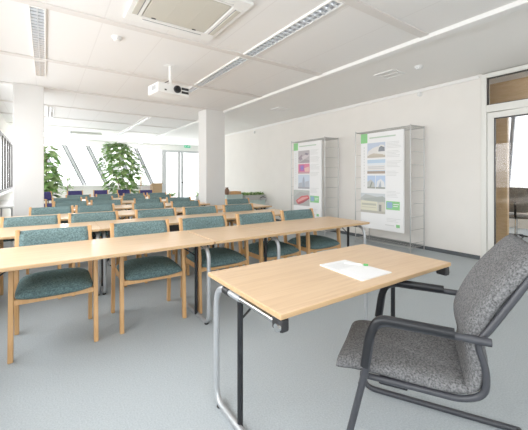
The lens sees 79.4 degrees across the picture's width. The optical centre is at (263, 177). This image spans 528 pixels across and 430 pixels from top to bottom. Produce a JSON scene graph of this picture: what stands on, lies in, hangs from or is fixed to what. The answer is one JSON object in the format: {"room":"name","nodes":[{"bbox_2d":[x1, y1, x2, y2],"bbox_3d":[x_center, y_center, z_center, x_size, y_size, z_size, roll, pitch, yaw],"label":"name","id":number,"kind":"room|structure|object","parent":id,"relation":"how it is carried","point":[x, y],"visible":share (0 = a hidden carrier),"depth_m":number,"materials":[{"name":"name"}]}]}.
{"room":"lecture hall","nodes":[
{"label":"lecture hall","id":0,"kind":"room"},
{"bbox_2d":[0,114,12,142],"bbox_3d":[-4.513,-1.385,4.726,0.200,0.440,18.100,0,0,-34],"label":"wall","id":1,"kind":"structure","parent":0,"point":[5,128],"depth_m":9.06,"materials":[{"name":"paint"}]},
{"bbox_2d":[0,131,5,192],"bbox_3d":[-7.065,-0.385,8.590,0.050,1.560,1.440,0,0,-34],"label":"window","id":2,"kind":"structure","parent":1,"relation":"in","point":[2,136],"depth_m":8.56,"materials":[{"name":"grey"}]},
{"bbox_2d":[6,137,10,190],"bbox_3d":[-7.880,-0.385,9.778,0.050,1.560,1.440,0,0,-34],"label":"window","id":3,"kind":"structure","parent":1,"relation":"in","point":[8,142],"depth_m":9.77,"materials":[{"name":"grey"}]},
{"bbox_2d":[11,142,12,188],"bbox_3d":[-8.694,-0.385,10.965,0.050,1.560,1.440,0,0,-34],"label":"window","id":4,"kind":"structure","parent":1,"relation":"in","point":[11,142],"depth_m":10.93,"materials":[{"name":"grey"}]},
{"bbox_2d":[6,122,158,133],"bbox_3d":[-5.665,-1.598,10.544,4.480,0.014,0.100,0,0,-34],"label":"trim","id":5,"kind":"structure","parent":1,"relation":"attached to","point":[6,122],"depth_m":10.48,"materials":[{"name":"white paint"}]},
{"bbox_2d":[0,112,176,128],"bbox_3d":[-4.726,-1.598,9.175,4.480,0.014,0.100,0,0,-34],"label":"trim","id":6,"kind":"structure","parent":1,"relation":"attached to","point":[0,112],"depth_m":9.12,"materials":[{"name":"white paint"}]},
{"bbox_2d":[0,100,195,120],"bbox_3d":[-3.788,-1.598,7.806,4.480,0.014,0.100,0,0,-34],"label":"trim","id":7,"kind":"structure","parent":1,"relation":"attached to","point":[0,100],"depth_m":7.75,"materials":[{"name":"white paint"}]},
{"bbox_2d":[0,81,223,110],"bbox_3d":[-2.849,-1.598,6.437,4.480,0.014,0.100,0,0,-34],"label":"trim","id":8,"kind":"structure","parent":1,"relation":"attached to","point":[3,82],"depth_m":6.36,"materials":[{"name":"white paint"}]},
{"bbox_2d":[0,50,261,97],"bbox_3d":[-1.910,-1.598,5.068,4.480,0.014,0.100,0,0,-34],"label":"trim","id":9,"kind":"structure","parent":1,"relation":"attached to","point":[1,52],"depth_m":4.84,"materials":[{"name":"white paint"}]},
{"bbox_2d":[11,0,321,75],"bbox_3d":[-0.972,-1.598,3.699,4.480,0.014,0.100,0,0,-34],"label":"trim","id":10,"kind":"structure","parent":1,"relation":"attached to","point":[36,3],"depth_m":3.50,"materials":[{"name":"white paint"}]},
{"bbox_2d":[0,192,12,216],"bbox_3d":[-4.513,0.855,4.726,0.200,0.880,18.100,0,0,-34],"label":"wall","id":11,"kind":"structure","parent":0,"point":[6,212],"depth_m":9.29,"materials":[{"name":"paint"}]},
{"bbox_2d":[13,82,43,246],"bbox_3d":[-4.191,-0.155,5.680,0.430,2.900,0.430,0,0,-34],"label":"column","id":12,"kind":"structure","parent":0,"point":[28,100],"depth_m":5.49,"materials":[{"name":"paint"}]},
{"bbox_2d":[44,186,139,203],"bbox_3d":[-7.404,0.835,13.868,5.770,0.920,0.250,0,0,-34],"label":"wall","id":13,"kind":"structure","parent":0,"point":[87,190],"depth_m":13.58,"materials":[{"name":"paint"}]},
{"bbox_2d":[61,145,86,184],"bbox_3d":[-7.710,-0.490,13.592,1.606,1.670,0.100,0,0,-34],"label":"window","id":14,"kind":"structure","parent":13,"relation":"in","point":[67,151],"depth_m":13.35,"materials":[{"name":"grey"}]},
{"bbox_2d":[85,146,107,184],"bbox_3d":[-6.901,-0.490,14.146,1.846,1.670,0.100,0,0,-34],"label":"window","id":15,"kind":"structure","parent":13,"relation":"in","point":[88,148],"depth_m":13.79,"materials":[{"name":"grey"}]},
{"bbox_2d":[60,184,162,186],"bbox_3d":[-7.294,0.370,13.707,5.770,0.050,0.180,0,0,-34],"label":"trim","id":16,"kind":"structure","parent":13,"relation":"attached to","point":[142,184],"depth_m":13.52,"materials":[{"name":"white"}]},
{"bbox_2d":[133,148,153,183],"bbox_3d":[-5.660,-0.490,14.997,0.936,1.670,0.100,0,0,-34],"label":"window","id":17,"kind":"structure","parent":13,"relation":"in","point":[141,161],"depth_m":14.97,"materials":[{"name":"grey"}]},
{"bbox_2d":[98,147,124,184],"bbox_3d":[-6.780,-0.490,14.235,1.166,1.670,0.250,0,0,-34],"label":"window","id":18,"kind":"structure","parent":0,"point":[99,148],"depth_m":14.08,"materials":[{"name":"white"}]},
{"bbox_2d":[44,137,197,150],"bbox_3d":[-5.516,-1.465,15.163,10.350,0.280,0.250,0,0,-34],"label":"wall","id":19,"kind":"structure","parent":0,"point":[47,140],"depth_m":14.03,"materials":[{"name":"white"}]},
{"bbox_2d":[161,150,165,192],"bbox_3d":[-4.892,-0.015,15.500,0.220,2.620,0.140,0,0,-34],"label":"door","id":20,"kind":"structure","parent":19,"relation":"in","point":[163,152],"depth_m":15.43,"materials":[{"name":"grey"}]},
{"bbox_2d":[166,150,197,200],"bbox_3d":[-2.983,-0.015,16.766,4.360,2.620,0.170,0,0,-34],"label":"door","id":21,"kind":"structure","parent":19,"relation":"in","point":[174,151],"depth_m":15.88,"materials":[{"name":"grey"}]},
{"bbox_2d":[198,109,224,212],"bbox_3d":[-1.281,-0.155,7.766,0.490,2.900,0.460,0,0,-34],"label":"column","id":22,"kind":"structure","parent":0,"point":[211,123],"depth_m":7.59,"materials":[{"name":"paint"}]},
{"bbox_2d":[0,217,527,429],"bbox_3d":[-0.041,1.345,7.974,11.450,0.100,18.400,0,0,-34],"label":"floor","id":23,"kind":"structure","parent":0,"point":[157,374],"depth_m":2.19,"materials":[{"name":"carpet"}]},
{"bbox_2d":[0,200,12,241],"bbox_3d":[-5.687,0.930,7.013,0.390,0.730,2.200,0,0,-34],"label":"side table","id":24,"kind":"object","parent":23,"relation":"on","point":[3,203],"visible":0.5,"depth_m":6.56,"materials":[{"name":"white plastic"}]},
{"bbox_2d":[0,214,61,298],"bbox_3d":[-2.544,0.870,3.463,0.570,0.851,0.615,0,0,-33],"label":"chair","id":25,"kind":"object","parent":23,"relation":"on","point":[46,219],"visible":0.22,"depth_m":3.63,"materials":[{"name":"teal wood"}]},
{"bbox_2d":[44,191,52,206],"bbox_3d":[-6.341,0.863,9.374,0.618,0.866,0.458,0,0,27],"label":"chair","id":26,"kind":"object","parent":23,"relation":"on","point":[47,195],"visible":0.2,"depth_m":9.54,"materials":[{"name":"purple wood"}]},
{"bbox_2d":[26,205,73,274],"bbox_3d":[-3.076,0.870,4.611,0.570,0.851,0.615,0,0,-33],"label":"chair","id":27,"kind":"object","parent":23,"relation":"on","point":[64,209],"visible":0.13,"depth_m":4.83,"materials":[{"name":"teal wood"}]},
{"bbox_2d":[0,221,101,295],"bbox_3d":[-2.512,0.925,3.310,1.405,0.740,0.700,0,0,-34],"label":"folding table","id":28,"kind":"object","parent":23,"relation":"on","point":[8,232],"visible":0.59,"depth_m":3.44,"materials":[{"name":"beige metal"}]},
{"bbox_2d":[7,224,98,363],"bbox_3d":[-1.697,0.870,2.590,0.570,0.851,0.615,0,0,-34],"label":"chair","id":29,"kind":"object","parent":23,"relation":"on","point":[57,283],"visible":0.69,"depth_m":2.50,"materials":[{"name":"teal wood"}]},
{"bbox_2d":[44,146,63,202],"bbox_3d":[-6.810,0.154,10.005,0.954,2.283,0.935,0,0,-34],"label":"climbing plant","id":30,"kind":"object","parent":23,"relation":"on","point":[51,185],"visible":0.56,"depth_m":9.92,"materials":[{"name":"green plant"}]},
{"bbox_2d":[4,211,110,265],"bbox_3d":[-2.926,0.925,4.480,1.405,0.740,0.700,0,0,-34],"label":"folding table","id":31,"kind":"object","parent":23,"relation":"on","point":[64,217],"visible":0.13,"depth_m":4.60,"materials":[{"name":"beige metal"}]},
{"bbox_2d":[52,197,81,206],"bbox_3d":[-4.171,0.870,6.774,0.570,0.851,0.615,0,0,-35],"label":"chair","id":32,"kind":"object","parent":23,"relation":"on","point":[76,198],"visible":0.09,"depth_m":6.98,"materials":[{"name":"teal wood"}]},
{"bbox_2d":[56,175,79,194],"bbox_3d":[-6.719,0.600,10.923,0.902,1.390,0.986,0,0,-34],"label":"palm plant","id":33,"kind":"object","parent":23,"relation":"on","point":[69,178],"visible":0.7,"depth_m":10.91,"materials":[{"name":"green plant"}]},
{"bbox_2d":[53,200,87,223],"bbox_3d":[-3.469,0.870,5.750,0.570,0.851,0.615,0,0,-34],"label":"chair","id":34,"kind":"object","parent":23,"relation":"on","point":[66,203],"visible":0.09,"depth_m":5.97,"materials":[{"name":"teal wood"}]},
{"bbox_2d":[67,190,82,194],"bbox_3d":[-5.912,0.863,10.035,0.458,0.866,0.618,0,0,-40],"label":"chair","id":35,"kind":"object","parent":23,"relation":"on","point":[68,192],"visible":0.09,"depth_m":10.24,"materials":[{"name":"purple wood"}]},
{"bbox_2d":[65,194,90,198],"bbox_3d":[-4.595,0.870,7.921,0.570,0.851,0.615,0,0,-35],"label":"chair","id":36,"kind":"object","parent":23,"relation":"on","point":[89,195],"visible":0.11,"depth_m":8.13,"materials":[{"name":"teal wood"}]},
{"bbox_2d":[68,211,126,296],"bbox_3d":[-2.013,0.870,3.838,0.570,0.851,0.615,0,0,-35],"label":"chair","id":37,"kind":"object","parent":23,"relation":"on","point":[97,216],"visible":0.18,"depth_m":4.03,"materials":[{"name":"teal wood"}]},
{"bbox_2d":[75,204,119,266],"bbox_3d":[-2.588,0.870,4.942,0.570,0.851,0.615,0,0,-34],"label":"chair","id":38,"kind":"object","parent":23,"relation":"on","point":[110,207],"visible":0.14,"depth_m":5.14,"materials":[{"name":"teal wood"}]},
{"bbox_2d":[85,196,112,201],"bbox_3d":[-3.654,0.870,7.133,0.570,0.851,0.615,0,0,-34],"label":"chair","id":39,"kind":"object","parent":23,"relation":"on","point":[108,197],"visible":0.13,"depth_m":7.36,"materials":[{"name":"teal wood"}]},
{"bbox_2d":[93,190,107,196],"bbox_3d":[-5.388,0.863,10.515,0.458,0.866,0.618,0,0,-29],"label":"chair","id":40,"kind":"object","parent":23,"relation":"on","point":[95,192],"visible":0.16,"depth_m":10.73,"materials":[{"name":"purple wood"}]},
{"bbox_2d":[74,204,131,211],"bbox_3d":[-3.057,0.925,5.785,1.405,0.740,0.700,0,0,-34],"label":"folding table","id":41,"kind":"object","parent":23,"relation":"on","point":[117,207],"visible":0.09,"depth_m":5.81,"materials":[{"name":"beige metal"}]},
{"bbox_2d":[0,230,213,324],"bbox_3d":[-1.278,0.925,2.580,1.595,0.740,0.700,0,0,-34],"label":"folding table","id":42,"kind":"object","parent":23,"relation":"on","point":[34,256],"visible":0.95,"depth_m":2.50,"materials":[{"name":"brown wood"}]},
{"bbox_2d":[186,225,278,243],"bbox_3d":[-0.333,0.575,3.227,0.686,0.040,0.700,0,0,-34],"label":"table","id":43,"kind":"object","parent":42,"relation":"attached to","point":[226,234],"visible":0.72,"depth_m":3.13,"materials":[{"name":"brown wood"}]},
{"bbox_2d":[96,193,118,197],"bbox_3d":[-4.044,0.870,8.304,0.570,0.851,0.615,0,0,-34],"label":"chair","id":44,"kind":"object","parent":23,"relation":"on","point":[97,195],"visible":0.08,"depth_m":8.54,"materials":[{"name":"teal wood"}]},
{"bbox_2d":[90,199,126,239],"bbox_3d":[-2.973,0.870,6.087,0.570,0.851,0.615,0,0,-33],"label":"chair","id":45,"kind":"object","parent":23,"relation":"on","point":[94,202],"visible":0.12,"depth_m":6.30,"materials":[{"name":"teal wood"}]},
{"bbox_2d":[88,200,133,218],"bbox_3d":[-3.640,0.925,6.901,1.405,0.740,0.700,0,0,-34],"label":"folding table","id":46,"kind":"object","parent":23,"relation":"on","point":[124,201],"visible":0.17,"depth_m":7.00,"materials":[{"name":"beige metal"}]},
{"bbox_2d":[96,142,147,193],"bbox_3d":[-5.333,-0.004,12.041,1.866,2.599,1.472,0,0,-34],"label":"ficus tree","id":47,"kind":"object","parent":23,"relation":"on","point":[126,150],"visible":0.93,"depth_m":11.76,"materials":[{"name":"green plant"}]},
{"bbox_2d":[117,189,130,197],"bbox_3d":[-4.748,0.863,10.954,0.458,0.866,0.618,0,0,-40],"label":"chair","id":48,"kind":"object","parent":23,"relation":"on","point":[120,192],"visible":0.14,"depth_m":11.11,"materials":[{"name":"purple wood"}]},
{"bbox_2d":[121,195,145,218],"bbox_3d":[-3.032,0.870,7.570,0.570,0.851,0.615,0,0,-35],"label":"chair","id":49,"kind":"object","parent":23,"relation":"on","point":[123,198],"visible":0.15,"depth_m":7.75,"materials":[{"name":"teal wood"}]},
{"bbox_2d":[123,193,144,209],"bbox_3d":[-3.495,0.870,8.688,0.570,0.851,0.615,0,0,-34],"label":"chair","id":50,"kind":"object","parent":23,"relation":"on","point":[127,194],"visible":0.12,"depth_m":8.91,"materials":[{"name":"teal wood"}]},
{"bbox_2d":[140,177,149,189],"bbox_3d":[-4.317,0.645,11.364,0.610,1.300,0.374,0,0,-5],"label":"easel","id":51,"kind":"object","parent":23,"relation":"on","point":[141,186],"visible":0.38,"depth_m":11.36,"materials":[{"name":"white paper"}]},
{"bbox_2d":[134,198,161,202],"bbox_3d":[-2.314,0.870,6.524,0.570,0.851,0.615,0,0,-34],"label":"chair","id":52,"kind":"object","parent":23,"relation":"on","point":[148,200],"visible":0.07,"depth_m":6.75,"materials":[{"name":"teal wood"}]},
{"bbox_2d":[110,219,186,333],"bbox_3d":[-1.103,0.870,3.007,0.570,0.851,0.615,0,0,-33],"label":"chair","id":53,"kind":"object","parent":23,"relation":"on","point":[151,268],"visible":0.76,"depth_m":2.92,"materials":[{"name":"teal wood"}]},
{"bbox_2d":[132,202,174,257],"bbox_3d":[-1.885,0.870,5.402,0.570,0.851,0.615,0,0,-34],"label":"chair","id":54,"kind":"object","parent":23,"relation":"on","point":[156,205],"visible":0.19,"depth_m":5.59,"materials":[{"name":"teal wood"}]},
{"bbox_2d":[107,207,202,264],"bbox_3d":[-1.772,0.925,5.272,1.405,0.740,0.700,0,0,-34],"label":"folding table","id":55,"kind":"object","parent":23,"relation":"on","point":[124,213],"visible":0.07,"depth_m":5.13,"materials":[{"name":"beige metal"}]},
{"bbox_2d":[95,214,216,294],"bbox_3d":[-1.357,0.925,4.101,1.405,0.740,0.700,0,0,-34],"label":"folding table","id":56,"kind":"object","parent":23,"relation":"on","point":[173,220],"visible":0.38,"depth_m":3.89,"materials":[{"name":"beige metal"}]},
{"bbox_2d":[150,183,162,192],"bbox_3d":[-3.868,0.752,11.425,0.380,1.085,0.380,0,0,-34],"label":"lectern","id":57,"kind":"object","parent":23,"relation":"on","point":[156,187],"visible":0.23,"depth_m":11.32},
{"bbox_2d":[148,194,170,202],"bbox_3d":[-2.513,0.870,7.909,0.570,0.851,0.615,0,0,-35],"label":"chair","id":58,"kind":"object","parent":23,"relation":"on","point":[169,195],"visible":0.09,"depth_m":8.14,"materials":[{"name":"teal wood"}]},
{"bbox_2d":[135,207,188,282],"bbox_3d":[-1.373,0.870,4.267,0.570,0.851,0.615,0,0,-34],"label":"chair","id":59,"kind":"object","parent":23,"relation":"on","point":[172,211],"visible":0.2,"depth_m":4.46,"materials":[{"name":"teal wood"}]},
{"bbox_2d":[166,196,190,207],"bbox_3d":[-1.762,0.870,6.921,0.570,0.851,0.615,0,0,-34],"label":"chair","id":60,"kind":"object","parent":23,"relation":"on","point":[175,199],"visible":0.09,"depth_m":7.13,"materials":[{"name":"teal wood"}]},
{"bbox_2d":[170,200,211,247],"bbox_3d":[-1.327,0.870,5.790,0.570,0.851,0.615,0,0,-35],"label":"chair","id":61,"kind":"object","parent":23,"relation":"on","point":[178,203],"visible":0.1,"depth_m":5.99,"materials":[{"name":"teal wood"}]},
{"bbox_2d":[182,205,234,266],"bbox_3d":[-0.820,0.870,4.662,0.570,0.851,0.615,0,0,-35],"label":"chair","id":62,"kind":"object","parent":23,"relation":"on","point":[204,209],"visible":0.25,"depth_m":4.83,"materials":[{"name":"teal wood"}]},
{"bbox_2d":[178,214,248,313],"bbox_3d":[-0.537,0.870,3.392,0.570,0.851,0.615,0,0,-34],"label":"chair","id":63,"kind":"object","parent":23,"relation":"on","point":[221,257],"visible":0.64,"depth_m":3.29,"materials":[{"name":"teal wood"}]},
{"bbox_2d":[194,203,271,247],"bbox_3d":[-0.617,0.925,6.064,1.405,0.740,0.700,0,0,-34],"label":"folding table","id":64,"kind":"object","parent":23,"relation":"on","point":[219,207],"visible":0.12,"depth_m":6.14,"materials":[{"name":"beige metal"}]},
{"bbox_2d":[225,198,263,240],"bbox_3d":[-0.401,0.870,6.421,0.570,0.851,0.615,0,0,-35],"label":"chair","id":65,"kind":"object","parent":23,"relation":"on","point":[246,200],"visible":0.21,"depth_m":6.59,"materials":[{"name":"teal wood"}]},
{"bbox_2d":[222,203,270,247],"bbox_3d":[-0.275,0.870,5.034,0.570,0.851,0.615,0,0,-34],"label":"chair","id":66,"kind":"object","parent":23,"relation":"on","point":[240,207],"visible":0.13,"depth_m":5.24,"materials":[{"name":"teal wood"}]},
{"bbox_2d":[201,209,296,270],"bbox_3d":[-0.202,0.925,4.893,1.405,0.740,0.700,0,0,-34],"label":"folding table","id":67,"kind":"object","parent":23,"relation":"on","point":[229,215],"visible":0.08,"depth_m":4.85,"materials":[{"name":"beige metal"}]},
{"bbox_2d":[249,200,264,209],"bbox_3d":[-0.678,0.995,9.584,1.420,0.600,0.525,0,0,-34],"label":"sideboard","id":68,"kind":"object","parent":23,"relation":"on","point":[262,202],"visible":0.2,"depth_m":9.63,"materials":[{"name":"grey"}]},
{"bbox_2d":[225,194,242,198],"bbox_3d":[-0.954,0.603,9.385,0.556,0.185,0.376,0,0,-34],"label":"storage box","id":69,"kind":"object","parent":68,"relation":"on","point":[237,196],"visible":0.51,"depth_m":9.23,"materials":[{"name":"grey"}]},
{"bbox_2d":[241,191,264,199],"bbox_3d":[-0.364,0.567,9.701,0.776,0.256,0.377,0,0,-34],"label":"planter box","id":70,"kind":"object","parent":68,"relation":"on","point":[252,195],"visible":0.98,"depth_m":9.58,"materials":[{"name":"grey"}]},
{"bbox_2d":[235,211,300,266],"bbox_3d":[0.051,0.870,3.781,0.570,0.851,0.615,0,0,-34],"label":"chair","id":71,"kind":"object","parent":23,"relation":"on","point":[256,250],"visible":0.52,"depth_m":3.71,"materials":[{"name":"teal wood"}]},
{"bbox_2d":[245,216,369,261],"bbox_3d":[0.533,0.925,3.821,1.405,0.740,0.700,0,0,-34],"label":"folding table","id":72,"kind":"object","parent":23,"relation":"on","point":[287,227],"visible":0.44,"depth_m":3.67,"materials":[{"name":"brown wood"}]},
{"bbox_2d":[280,208,340,257],"bbox_3d":[0.612,0.870,4.165,0.570,0.851,0.615,0,0,-34],"label":"chair","id":73,"kind":"object","parent":23,"relation":"on","point":[313,243],"visible":0.48,"depth_m":4.08,"materials":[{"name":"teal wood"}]},
{"bbox_2d":[291,136,338,234],"bbox_3d":[1.198,0.195,7.660,0.447,2.200,1.177,0,0,-34],"label":"display rack","id":74,"kind":"object","parent":23,"relation":"on","point":[325,138],"visible":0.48,"depth_m":7.30,"materials":[{"name":"silver metal"}]},
{"bbox_2d":[294,140,321,217],"bbox_3d":[1.019,0.070,7.500,0.033,1.800,0.960,0,0,-34],"label":"poster board","id":75,"kind":"object","parent":74,"relation":"attached to","point":[307,155],"visible":0.86,"depth_m":7.44,"materials":[{"name":"white paper"}]},
{"bbox_2d":[294,190,309,205],"bbox_3d":[0.898,0.497,7.650,0.003,0.369,0.576,0,0,-34],"label":"picture","id":76,"kind":"object","parent":75,"relation":"attached to","point":[301,197],"depth_m":7.63,"materials":[{"name":"multicoloured"}]},
{"bbox_2d":[298,175,309,188],"bbox_3d":[0.947,0.111,7.579,0.003,0.333,0.403,0,0,-34],"label":"picture","id":77,"kind":"object","parent":75,"relation":"attached to","point":[303,180],"depth_m":7.57,"materials":[{"name":"blue"}]},
{"bbox_2d":[298,164,309,173],"bbox_3d":[0.947,-0.200,7.579,0.003,0.234,0.403,0,0,-34],"label":"picture","id":78,"kind":"object","parent":75,"relation":"on","point":[302,168],"depth_m":7.57,"materials":[{"name":"pink"}]},
{"bbox_2d":[298,150,309,162],"bbox_3d":[0.947,-0.483,7.579,0.003,0.297,0.403,0,0,-34],"label":"picture","id":79,"kind":"object","parent":75,"relation":"on","point":[303,155],"depth_m":7.57,"materials":[{"name":"grey"}]},
{"bbox_2d":[292,137,335,142],"bbox_3d":[1.198,-0.875,7.660,0.443,0.014,1.165,0,0,-34],"label":"shelf","id":80,"kind":"object","parent":74,"relation":"attached to","point":[329,138],"depth_m":7.41,"materials":[{"name":"silver metal"}]},
{"bbox_2d":[208,244,450,429],"bbox_3d":[0.446,0.925,1.967,1.408,0.740,0.700,0,0,-34],"label":"folding table","id":81,"kind":"object","parent":23,"relation":"on","point":[279,290],"visible":0.8,"depth_m":1.74,"materials":[{"name":"brown wood"}]},
{"bbox_2d":[320,260,391,280],"bbox_3d":[0.533,0.552,1.911,0.260,0.006,0.350,0,0,-34],"label":"paper","id":82,"kind":"object","parent":81,"relation":"on","point":[360,272],"visible":0.92,"depth_m":1.87,"materials":[{"name":"white paper"}]},
{"bbox_2d":[355,124,424,252],"bbox_3d":[2.335,0.195,6.002,0.447,2.200,1.177,0,0,-34],"label":"display rack","id":83,"kind":"object","parent":23,"relation":"on","point":[410,125],"visible":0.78,"depth_m":5.64,"materials":[{"name":"silver metal"}]},
{"bbox_2d":[361,129,404,232],"bbox_3d":[2.154,0.070,5.842,0.036,1.800,0.900,0,0,-34],"label":"poster board","id":84,"kind":"object","parent":83,"relation":"attached to","point":[382,153],"visible":0.92,"depth_m":5.79,"materials":[{"name":"white paper"}]},
{"bbox_2d":[361,193,384,213],"bbox_3d":[2.040,0.488,5.982,0.006,0.369,0.540,0,0,-34],"label":"picture","id":85,"kind":"object","parent":84,"relation":"attached to","point":[371,203],"depth_m":5.97,"materials":[{"name":"multicoloured"}]},
{"bbox_2d":[367,176,384,188],"bbox_3d":[2.084,0.092,5.919,0.005,0.243,0.387,0,0,-34],"label":"picture","id":86,"kind":"object","parent":84,"relation":"attached to","point":[373,182],"depth_m":5.92,"materials":[{"name":"blue"}]},
{"bbox_2d":[367,159,384,173],"bbox_3d":[2.084,-0.196,5.919,0.004,0.261,0.387,0,0,-34],"label":"picture","id":87,"kind":"object","parent":84,"relation":"attached to","point":[374,166],"depth_m":5.92,"materials":[{"name":"multicoloured"}]},
{"bbox_2d":[367,142,384,157],"bbox_3d":[2.084,-0.501,5.919,0.004,0.279,0.387,0,0,-34],"label":"picture","id":88,"kind":"object","parent":84,"relation":"attached to","point":[374,149],"depth_m":5.92,"materials":[{"name":"multicoloured"}]},
{"bbox_2d":[356,125,423,133],"bbox_3d":[2.335,-0.875,6.002,0.443,0.014,1.165,0,0,-34],"label":"shelf","id":89,"kind":"object","parent":83,"relation":"attached to","point":[381,130],"depth_m":5.83,"materials":[{"name":"silver metal"}]},
{"bbox_2d":[356,235,423,248],"bbox_3d":[2.335,1.210,6.002,0.443,0.014,1.165,0,0,-34],"label":"shelf","id":90,"kind":"object","parent":83,"relation":"attached to","point":[399,243],"depth_m":5.97,"materials":[{"name":"silver metal"}]},
{"bbox_2d":[336,234,527,429],"bbox_3d":[0.813,0.787,1.540,0.825,1.015,0.596,0,0,26],"label":"chair","id":91,"kind":"object","parent":23,"relation":"on","point":[439,361],"visible":0.99,"depth_m":1.39,"materials":[{"name":"grey fabric"}]},
{"bbox_2d":[509,187,527,238],"bbox_3d":[5.223,0.746,6.565,0.604,1.098,0.632,0,0,41],"label":"office chair","id":92,"kind":"object","parent":23,"relation":"on","point":[518,196],"visible":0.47,"depth_m":6.34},
{"bbox_2d":[0,0,527,145],"bbox_3d":[-0.041,-1.665,7.974,11.450,0.120,18.400,0,0,-34],"label":"ceiling","id":93,"kind":"structure","parent":0,"point":[346,35],"depth_m":4.38,"materials":[{"name":"paint"}]},
{"bbox_2d":[28,5,45,59],"bbox_3d":[-2.563,-1.594,3.614,0.140,0.022,1.560,0,0,-34],"label":"recessed light","id":94,"kind":"object","parent":93,"relation":"in","point":[37,15],"visible":0.99,"depth_m":3.45,"materials":[{"name":"white"}]},
{"bbox_2d":[33,59,45,76],"bbox_3d":[-3.284,-1.594,4.666,0.140,0.022,0.790,0,0,-34],"label":"recessed light","id":95,"kind":"object","parent":93,"relation":"in","point":[39,66],"visible":0.99,"depth_m":4.64,"materials":[{"name":"white"}]},
{"bbox_2d":[47,106,53,117],"bbox_3d":[-5.247,-1.594,7.812,0.140,0.022,1.560,0,0,-34],"label":"recessed light","id":96,"kind":"object","parent":93,"relation":"in","point":[50,110],"visible":0.99,"depth_m":7.72,"materials":[{"name":"white"}]},
{"bbox_2d":[70,131,101,137],"bbox_3d":[-6.573,-1.505,11.710,1.000,0.200,0.850,0,0,-34],"label":"air conditioner","id":97,"kind":"object","parent":93,"relation":"attached to","point":[76,134],"depth_m":11.51,"materials":[{"name":"white plastic"}]},
{"bbox_2d":[76,135,95,137],"bbox_3d":[-6.571,-1.512,11.742,0.660,0.015,0.540,0,0,-34],"label":"ceiling vent","id":98,"kind":"object","parent":97,"relation":"in","point":[92,136],"depth_m":11.79,"materials":[{"name":"beige"}]},
{"bbox_2d":[133,116,151,124],"bbox_3d":[-3.469,-1.594,9.031,0.150,0.022,1.560,0,0,-34],"label":"recessed light","id":99,"kind":"object","parent":93,"relation":"in","point":[145,118],"visible":0.98,"depth_m":8.94,"materials":[{"name":"white"}]},
{"bbox_2d":[148,64,188,100],"bbox_3d":[-1.363,-1.383,4.570,0.484,0.445,0.360,0,0,-42],"label":"projector","id":100,"kind":"object","parent":93,"relation":"hanging from","point":[165,90],"visible":1,"depth_m":4.48,"materials":[{"name":"white plastic"}]},
{"bbox_2d":[123,0,253,40],"bbox_3d":[-0.744,-1.584,3.030,0.940,0.042,0.940,0,0,-34],"label":"air conditioner","id":101,"kind":"object","parent":93,"relation":"attached to","point":[202,19],"depth_m":3.08,"materials":[{"name":"white plastic"}]},
{"bbox_2d":[143,0,230,32],"bbox_3d":[-0.744,-1.588,3.030,0.640,0.030,0.640,0,0,-34],"label":"ceiling vent","id":102,"kind":"object","parent":101,"relation":"in","point":[198,16],"depth_m":3.06,"materials":[{"name":"beige"}]},
{"bbox_2d":[194,56,248,86],"bbox_3d":[-0.703,-1.594,4.889,0.150,0.022,1.560,0,0,-34],"label":"recessed light","id":103,"kind":"object","parent":93,"relation":"in","point":[234,63],"visible":0.98,"depth_m":4.77,"materials":[{"name":"white"}]},
{"bbox_2d":[243,0,343,56],"bbox_3d":[0.236,-1.594,3.520,0.150,0.022,1.560,0,0,-34],"label":"recessed light","id":104,"kind":"object","parent":93,"relation":"in","point":[329,6],"visible":0.98,"depth_m":3.35,"materials":[{"name":"white"}]},
{"bbox_2d":[138,0,527,143],"bbox_3d":[-0.682,-1.580,7.353,0.130,0.050,18.100,0,0,-34],"label":"trim","id":105,"kind":"structure","parent":93,"relation":"attached to","point":[519,5],"depth_m":3.91,"materials":[{"name":"white"}]},
{"bbox_2d":[337,0,428,37],"bbox_3d":[-0.033,-1.598,2.329,4.480,0.014,0.100,0,0,-34],"label":"trim","id":106,"kind":"structure","parent":93,"relation":"attached to","point":[359,5],"depth_m":3.17,"materials":[{"name":"white paint"}]},
{"bbox_2d":[374,69,405,78],"bbox_3d":[1.960,-1.599,4.957,0.340,0.012,0.340,0,0,-34],"label":"ceiling vent","id":107,"kind":"object","parent":93,"relation":"in","point":[397,72],"visible":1,"depth_m":4.95,"materials":[{"name":"white"}]},
{"bbox_2d":[225,74,482,257],"bbox_3d":[0.953,-0.155,8.637,0.140,2.900,8.830,0,0,-34],"label":"wall","id":108,"kind":"structure","parent":0,"point":[450,115],"depth_m":5.96,"materials":[{"name":"paint"}]},
{"bbox_2d":[225,75,478,135],"bbox_3d":[0.874,-1.567,8.602,0.030,0.053,8.800,0,0,-34],"label":"trim","id":109,"kind":"structure","parent":108,"relation":"attached to","point":[477,76],"depth_m":6.48,"materials":[{"name":"white"}]},
{"bbox_2d":[276,219,479,259],"bbox_3d":[0.883,1.262,8.601,0.016,0.065,8.810,0,0,-34],"label":"baseboard","id":110,"kind":"structure","parent":108,"relation":"attached to","point":[461,254],"depth_m":5.61,"materials":[{"name":"grey"}]},
{"bbox_2d":[481,64,527,256],"bbox_3d":[3.822,-0.145,4.391,0.130,2.880,1.420,0,0,-34],"label":"door frame","id":111,"kind":"structure","parent":108,"relation":"in","point":[490,113],"depth_m":4.84,"materials":[{"name":"white"}]},
{"bbox_2d":[490,77,527,242],"bbox_3d":[4.757,-0.155,4.353,0.070,2.900,7.000,0,0,-34],"label":"wall","id":112,"kind":"structure","parent":0,"point":[498,91],"depth_m":5.35,"materials":[{"name":"wood"}]},
{"bbox_2d":[509,212,527,228],"bbox_3d":[7.698,0.920,6.369,0.100,0.750,7.000,0,0,-34],"label":"wall","id":113,"kind":"structure","parent":0,"point":[522,223],"depth_m":8.03,"materials":[{"name":"paint"}]},
{"bbox_2d":[509,115,527,186],"bbox_3d":[7.689,-0.530,6.363,0.080,2.150,7.000,0,0,-34],"label":"window","id":114,"kind":"structure","parent":113,"relation":"in","point":[513,119],"depth_m":8.21,"materials":[{"name":"grey"}]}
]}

